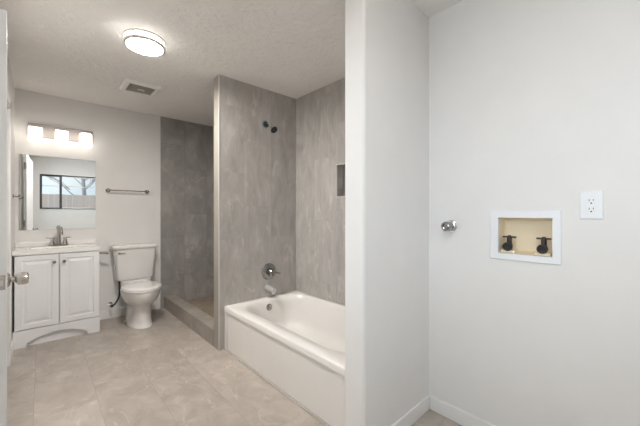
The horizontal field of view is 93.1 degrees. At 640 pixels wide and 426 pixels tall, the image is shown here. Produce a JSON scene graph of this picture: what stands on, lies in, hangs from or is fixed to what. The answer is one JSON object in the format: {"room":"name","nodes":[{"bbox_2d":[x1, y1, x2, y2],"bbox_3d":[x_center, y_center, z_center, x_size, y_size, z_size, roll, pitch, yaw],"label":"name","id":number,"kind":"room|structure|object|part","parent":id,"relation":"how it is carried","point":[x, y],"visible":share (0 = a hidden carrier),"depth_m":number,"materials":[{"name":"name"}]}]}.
{"room":"bathroom","nodes":[
{"label":"bathroom","id":0,"kind":"room"},
{"bbox_2d":[7,55,14,341],"bbox_3d":[-1.379,0.005,1.125,0.120,2.440,5.202,0,0,-43],"label":"wall","id":1,"kind":"structure","parent":0,"point":[10,84],"depth_m":2.74,"materials":[{"name":"paint"}]},
{"bbox_2d":[7,103,8,366],"bbox_3d":[-2.237,0.195,2.059,0.129,2.061,0.852,0,0,-43],"label":"trim","id":2,"kind":"structure","parent":1,"relation":"attached to","point":[7,103],"depth_m":2.40,"materials":[{"name":"paint"}]},
{"bbox_2d":[7,90,10,365],"bbox_3d":[-2.214,0.168,2.132,0.012,2.115,0.885,0,0,-43],"label":"trim","id":3,"kind":"structure","parent":1,"relation":"attached to","point":[8,97],"depth_m":2.41,"materials":[{"name":"paint"}]},
{"bbox_2d":[11,340,13,360],"bbox_3d":[-2.618,1.180,2.572,0.012,0.090,0.309,0,0,-43],"label":"baseboard","id":4,"kind":"structure","parent":1,"relation":"attached to","point":[12,342],"depth_m":2.57,"materials":[{"name":"paint"}]},
{"bbox_2d":[0,9,28,425],"bbox_3d":[-1.548,0.205,1.520,0.877,2.016,0.099,0,0,44],"label":"door","id":5,"kind":"structure","parent":1,"relation":"in","point":[21,278],"depth_m":1.20,"materials":[{"name":"paint"}]},
{"bbox_3d":[-1.260,0.280,1.197,0.003,0.057,0.024,0,0,44],"label":"latch plate","id":6,"kind":"part","parent":5,"relation":"part of","materials":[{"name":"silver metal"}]},
{"bbox_3d":[-1.268,0.281,1.279,0.057,0.053,0.053,0,0,-43],"label":"knob","id":7,"kind":"part","parent":5,"relation":"part of","materials":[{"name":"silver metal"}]},
{"bbox_2d":[15,88,213,311],"bbox_3d":[-2.213,0.005,3.762,2.459,2.440,0.128,0,0,-43],"label":"wall","id":8,"kind":"structure","parent":0,"point":[125,149],"depth_m":3.70,"materials":[{"name":"paint"}]},
{"bbox_2d":[15,239,95,247],"bbox_3d":[-2.750,0.324,3.181,0.638,0.048,0.016,0,0,-43],"label":"backsplash","id":9,"kind":"structure","parent":8,"relation":"attached to","point":[82,241],"depth_m":3.11,"materials":[{"name":"stone"}]},
{"bbox_2d":[19,154,95,229],"bbox_3d":[-2.745,-0.198,3.195,0.613,0.758,0.004,0,0,-43],"label":"mirror","id":10,"kind":"object","parent":8,"relation":"attached to","point":[54,192],"visible":0.91,"depth_m":3.17,"materials":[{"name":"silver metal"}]},
{"bbox_2d":[28,122,92,147],"bbox_3d":[-2.688,-0.799,3.160,0.520,0.188,0.132,0,0,-43],"label":"vanity light","id":11,"kind":"object","parent":8,"relation":"attached to","point":[62,136],"visible":1,"depth_m":3.13,"materials":[{"name":"glass"}]},
{"bbox_3d":[-2.827,-0.771,3.010,0.104,0.133,0.098,0,0,-43],"label":"lamp shade","id":12,"kind":"part","parent":11,"relation":"part of","materials":[{"name":"white glass"}]},
{"bbox_3d":[-2.680,-0.771,3.145,0.104,0.133,0.098,0,0,-43],"label":"lamp shade","id":13,"kind":"part","parent":11,"relation":"part of","materials":[{"name":"white glass"}]},
{"bbox_3d":[-2.535,-0.771,3.278,0.104,0.133,0.098,0,0,-43],"label":"lamp shade","id":14,"kind":"part","parent":11,"relation":"part of","materials":[{"name":"white glass"}]},
{"bbox_2d":[108,281,120,307],"bbox_3d":[-2.349,0.928,3.443,0.192,0.318,0.074,0,0,28],"label":"supply valve","id":15,"kind":"object","parent":8,"relation":"attached to","point":[110,304],"visible":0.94,"depth_m":3.41,"materials":[{"name":"rubber"}]},
{"bbox_2d":[105,188,148,193],"bbox_3d":[-2.266,-0.249,3.588,0.443,0.048,0.073,0,0,-43],"label":"towel bar","id":16,"kind":"object","parent":8,"relation":"attached to","point":[107,189],"visible":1,"depth_m":3.56,"materials":[{"name":"silver metal"}]},
{"bbox_2d":[99,301,159,319],"bbox_3d":[-2.272,1.175,3.624,0.655,0.100,0.013,0,0,-43],"label":"baseboard","id":17,"kind":"structure","parent":8,"relation":"attached to","point":[107,314],"depth_m":3.53,"materials":[{"name":"paint"}]},
{"bbox_2d":[160,116,160,308],"bbox_3d":[-2.031,0.005,3.853,0.006,2.440,0.020,0,0,-43],"label":"trim","id":18,"kind":"structure","parent":8,"relation":"attached to","point":[160,116],"depth_m":3.85,"materials":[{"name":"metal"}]},
{"bbox_2d":[0,0,463,126],"bbox_3d":[-0.906,-1.265,1.578,3.600,0.100,5.250,0,0,-43],"label":"ceiling","id":19,"kind":"structure","parent":0,"point":[70,49],"depth_m":2.25,"materials":[{"name":"paint"}]},
{"bbox_2d":[119,78,161,96],"bbox_3d":[-1.754,-1.203,2.962,0.310,0.024,0.310,0,0,-43],"label":"exhaust fan","id":20,"kind":"object","parent":19,"relation":"attached to","point":[129,85],"visible":1,"depth_m":2.93,"materials":[{"name":"white plastic"}]},
{"bbox_2d":[123,28,165,56],"bbox_3d":[-1.223,-1.183,2.117,0.256,0.065,0.256,0,0,-43],"label":"ceiling light","id":21,"kind":"object","parent":19,"relation":"attached to","point":[141,41],"visible":1,"depth_m":2.07,"materials":[{"name":"white glass"}]},
{"bbox_2d":[126,38,162,54],"bbox_3d":[-1.223,-1.157,2.117,0.226,0.010,0.226,0,0,-43],"label":"diffuser","id":22,"kind":"object","parent":21,"relation":"attached to","point":[143,46],"depth_m":2.11,"materials":[{"name":"white glass"}]},
{"bbox_2d":[7,308,461,425],"bbox_3d":[-0.906,1.275,1.578,3.600,0.100,5.250,0,0,-43],"label":"floor","id":23,"kind":"structure","parent":0,"point":[164,373],"depth_m":2.13,"materials":[{"name":"tile"}]},
{"bbox_2d":[13,250,99,349],"bbox_3d":[-2.615,0.808,3.031,0.630,0.833,0.420,0,0,-43],"label":"vanity cabinet","id":24,"kind":"object","parent":23,"relation":"on","point":[60,299],"visible":0.98,"depth_m":2.88,"materials":[{"name":"paint"}]},
{"bbox_3d":[-2.612,0.732,2.800,0.298,0.666,0.017,0,0,-43],"label":"door","id":25,"kind":"part","parent":24,"relation":"part of","materials":[{"name":"paint"}]},
{"bbox_2d":[12,239,100,255],"bbox_3d":[-2.622,0.379,3.042,0.638,0.157,0.393,0,0,-43],"label":"countertop","id":26,"kind":"structure","parent":24,"relation":"on","point":[40,247],"depth_m":3.01,"materials":[{"name":"stone"}]},
{"bbox_2d":[47,226,69,245],"bbox_3d":[-2.656,0.244,3.109,0.184,0.206,0.155,0,0,8],"label":"faucet","id":27,"kind":"object","parent":26,"relation":"on","point":[59,229],"visible":1,"depth_m":3.10,"materials":[{"name":"silver metal"}]},
{"bbox_3d":[-2.726,0.296,3.083,0.048,0.078,0.048,0,0,-43],"label":"handle","id":28,"kind":"part","parent":27,"relation":"part of","materials":[{"name":"silver metal"}]},
{"bbox_3d":[-2.688,0.340,3.118,0.156,0.016,0.052,0,0,-43],"label":"plate","id":29,"kind":"part","parent":27,"relation":"part of","materials":[{"name":"silver metal"}]},
{"bbox_3d":[-2.638,0.238,3.080,0.162,0.195,0.035,0,0,38],"label":"spout","id":30,"kind":"part","parent":27,"relation":"part of","materials":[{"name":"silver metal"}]},
{"bbox_3d":[-2.650,0.296,3.154,0.048,0.078,0.048,0,0,-43],"label":"handle","id":31,"kind":"part","parent":27,"relation":"part of","materials":[{"name":"silver metal"}]},
{"bbox_3d":[-2.382,0.732,3.010,0.306,0.666,0.017,0,0,-43],"label":"door","id":32,"kind":"part","parent":24,"relation":"part of","materials":[{"name":"paint"}]},
{"bbox_2d":[110,242,161,328],"bbox_3d":[-2.012,0.801,3.379,0.456,0.848,0.713,0,0,-43],"label":"toilet","id":33,"kind":"object","parent":23,"relation":"on","point":[133,264],"visible":1,"depth_m":3.38,"materials":[{"name":"ceramic"}]},
{"bbox_3d":[-2.180,0.401,3.562,0.456,0.048,0.216,0,0,-43],"label":"tank lid","id":34,"kind":"part","parent":33,"relation":"part of","materials":[{"name":"ceramic"}]},
{"bbox_3d":[-2.184,0.602,3.566,0.420,0.353,0.192,0,0,-43],"label":"tank","id":35,"kind":"part","parent":33,"relation":"part of","materials":[{"name":"ceramic"}]},
{"bbox_3d":[-1.979,1.029,3.342,0.368,0.392,0.600,0,0,-43],"label":"bowl","id":36,"kind":"part","parent":33,"relation":"part of","materials":[{"name":"ceramic"}]},
{"bbox_3d":[-1.931,0.823,3.291,0.380,0.018,0.474,0,0,-43],"label":"seat","id":37,"kind":"part","parent":33,"relation":"part of","materials":[{"name":"ceramic"}]},
{"bbox_3d":[-1.931,0.801,3.291,0.378,0.024,0.472,0,0,-43],"label":"lid","id":38,"kind":"part","parent":33,"relation":"part of","materials":[{"name":"ceramic"}]},
{"bbox_2d":[164,294,213,345],"bbox_3d":[-1.435,1.150,3.362,0.130,0.150,1.514,0,0,-43],"label":"shower curb","id":39,"kind":"object","parent":23,"relation":"on","point":[200,322],"depth_m":3.23,"materials":[{"name":"tile"}]},
{"bbox_2d":[187,296,213,317],"bbox_3d":[-1.117,1.208,3.653,0.732,0.035,1.514,0,0,-43],"label":"shower floor","id":40,"kind":"structure","parent":23,"relation":"on","point":[205,304],"depth_m":3.90,"materials":[{"name":"tile"}]},
{"bbox_2d":[224,290,344,425],"bbox_3d":[-0.048,1.032,2.426,0.814,0.385,1.505,0,0,-43],"label":"bathtub","id":41,"kind":"object","parent":23,"relation":"on","point":[294,341],"visible":0.75,"depth_m":2.26,"materials":[{"name":"ceramic"}]},
{"bbox_2d":[220,75,295,349],"bbox_3d":[-0.561,0.005,3.050,0.989,2.440,0.103,0,0,-43],"label":"wall","id":42,"kind":"structure","parent":0,"point":[258,165],"depth_m":2.92,"materials":[{"name":"stone"}]},
{"bbox_2d":[214,75,217,349],"bbox_3d":[-0.930,0.005,2.719,0.004,2.440,0.103,0,0,-43],"label":"trim","id":43,"kind":"structure","parent":42,"relation":"attached to","point":[216,77],"depth_m":2.71,"materials":[{"name":"tile"}]},
{"bbox_2d":[218,74,219,350],"bbox_3d":[-0.892,0.005,2.678,0.008,2.440,0.010,0,0,-43],"label":"trim","id":44,"kind":"structure","parent":42,"relation":"attached to","point":[218,74],"depth_m":2.68,"materials":[{"name":"metal"}]},
{"bbox_2d":[262,120,276,132],"bbox_3d":[-0.486,-0.836,2.952,0.154,0.143,0.080,0,0,40],"label":"shower head","id":45,"kind":"object","parent":42,"relation":"attached to","point":[265,124],"visible":1,"depth_m":2.96},
{"bbox_2d":[264,284,275,293],"bbox_3d":[-0.482,0.756,2.962,0.060,0.072,0.136,0,0,-43],"label":"tub spout","id":46,"kind":"object","parent":42,"relation":"attached to","point":[267,287],"visible":1,"depth_m":2.94,"materials":[{"name":"silver metal"}]},
{"bbox_2d":[262,263,280,279],"bbox_3d":[-0.480,0.593,3.003,0.183,0.164,0.074,0,0,-43],"label":"tub valve","id":47,"kind":"object","parent":42,"relation":"attached to","point":[268,271],"visible":1,"depth_m":2.99,"materials":[{"name":"silver metal"}]},
{"bbox_2d":[296,77,344,304],"bbox_3d":[0.308,0.005,2.739,0.130,2.440,1.529,0,0,-43],"label":"wall","id":48,"kind":"structure","parent":0,"point":[320,113],"depth_m":2.97,"materials":[{"name":"stone"}]},
{"bbox_2d":[336,163,344,196],"bbox_3d":[0.280,-0.289,2.678,0.013,0.308,0.379,0,0,-43],"label":"trim","id":49,"kind":"structure","parent":48,"relation":"attached to","point":[341,163],"depth_m":2.81,"materials":[{"name":"metal"}]},
{"bbox_2d":[345,0,428,425],"bbox_3d":[0.536,0.005,1.852,0.993,2.440,0.128,0,0,-43],"label":"wall","id":50,"kind":"structure","parent":0,"point":[387,41],"depth_m":1.58,"materials":[{"name":"paint"}]},
{"bbox_2d":[391,394,429,425],"bbox_3d":[0.463,1.181,1.689,0.603,0.087,0.013,0,0,-43],"label":"baseboard","id":51,"kind":"structure","parent":50,"relation":"attached to","point":[423,406],"depth_m":1.76,"materials":[{"name":"paint"}]},
{"bbox_2d":[429,0,639,425],"bbox_3d":[1.326,0.005,1.284,0.120,2.440,1.777,0,0,-43],"label":"wall","id":52,"kind":"structure","parent":0,"point":[534,105],"depth_m":1.48,"materials":[{"name":"paint"}]},
{"bbox_2d":[441,220,456,231],"bbox_3d":[0.747,0.083,1.768,0.078,0.072,0.072,0,0,-43],"label":"cap","id":53,"kind":"object","parent":52,"relation":"attached to","point":[450,225],"visible":1,"depth_m":1.75,"materials":[{"name":"silver metal"}]},
{"bbox_2d":[430,395,495,425],"bbox_3d":[1.234,1.181,1.285,0.013,0.087,1.624,0,0,-43],"label":"baseboard","id":54,"kind":"structure","parent":52,"relation":"attached to","point":[443,408],"depth_m":1.76,"materials":[{"name":"paint"}]},
{"bbox_2d":[490,210,561,264],"bbox_3d":[1.049,0.121,1.548,0.086,0.256,0.304,0,0,-43],"label":"washer outlet box","id":55,"kind":"object","parent":52,"relation":"attached to","point":[525,236],"visible":1,"depth_m":1.55,"materials":[{"name":"white plastic"}]},
{"bbox_3d":[1.004,0.206,1.607,0.058,0.013,0.066,0,0,-43],"label":"valve seat","id":56,"kind":"part","parent":55,"relation":"part of","materials":[{"name":"beige plastic"}]},
{"bbox_3d":[1.105,0.206,1.496,0.058,0.013,0.066,0,0,-43],"label":"valve seat","id":57,"kind":"part","parent":55,"relation":"part of","materials":[{"name":"beige plastic"}]},
{"bbox_2d":[580,190,603,218],"bbox_3d":[1.194,-0.031,1.333,0.008,0.126,0.079,0,0,-43],"label":"wall outlet","id":58,"kind":"object","parent":52,"relation":"attached to","point":[591,202],"visible":1,"depth_m":1.33,"materials":[{"name":"white plastic"}]},
{"bbox_2d":[586,197,595,211],"bbox_3d":[1.192,-0.031,1.331,0.002,0.066,0.033,0,0,-43],"label":"receptacle","id":59,"kind":"object","parent":58,"relation":"attached to","point":[590,201],"depth_m":1.33,"materials":[{"name":"white plastic"}]}
]}

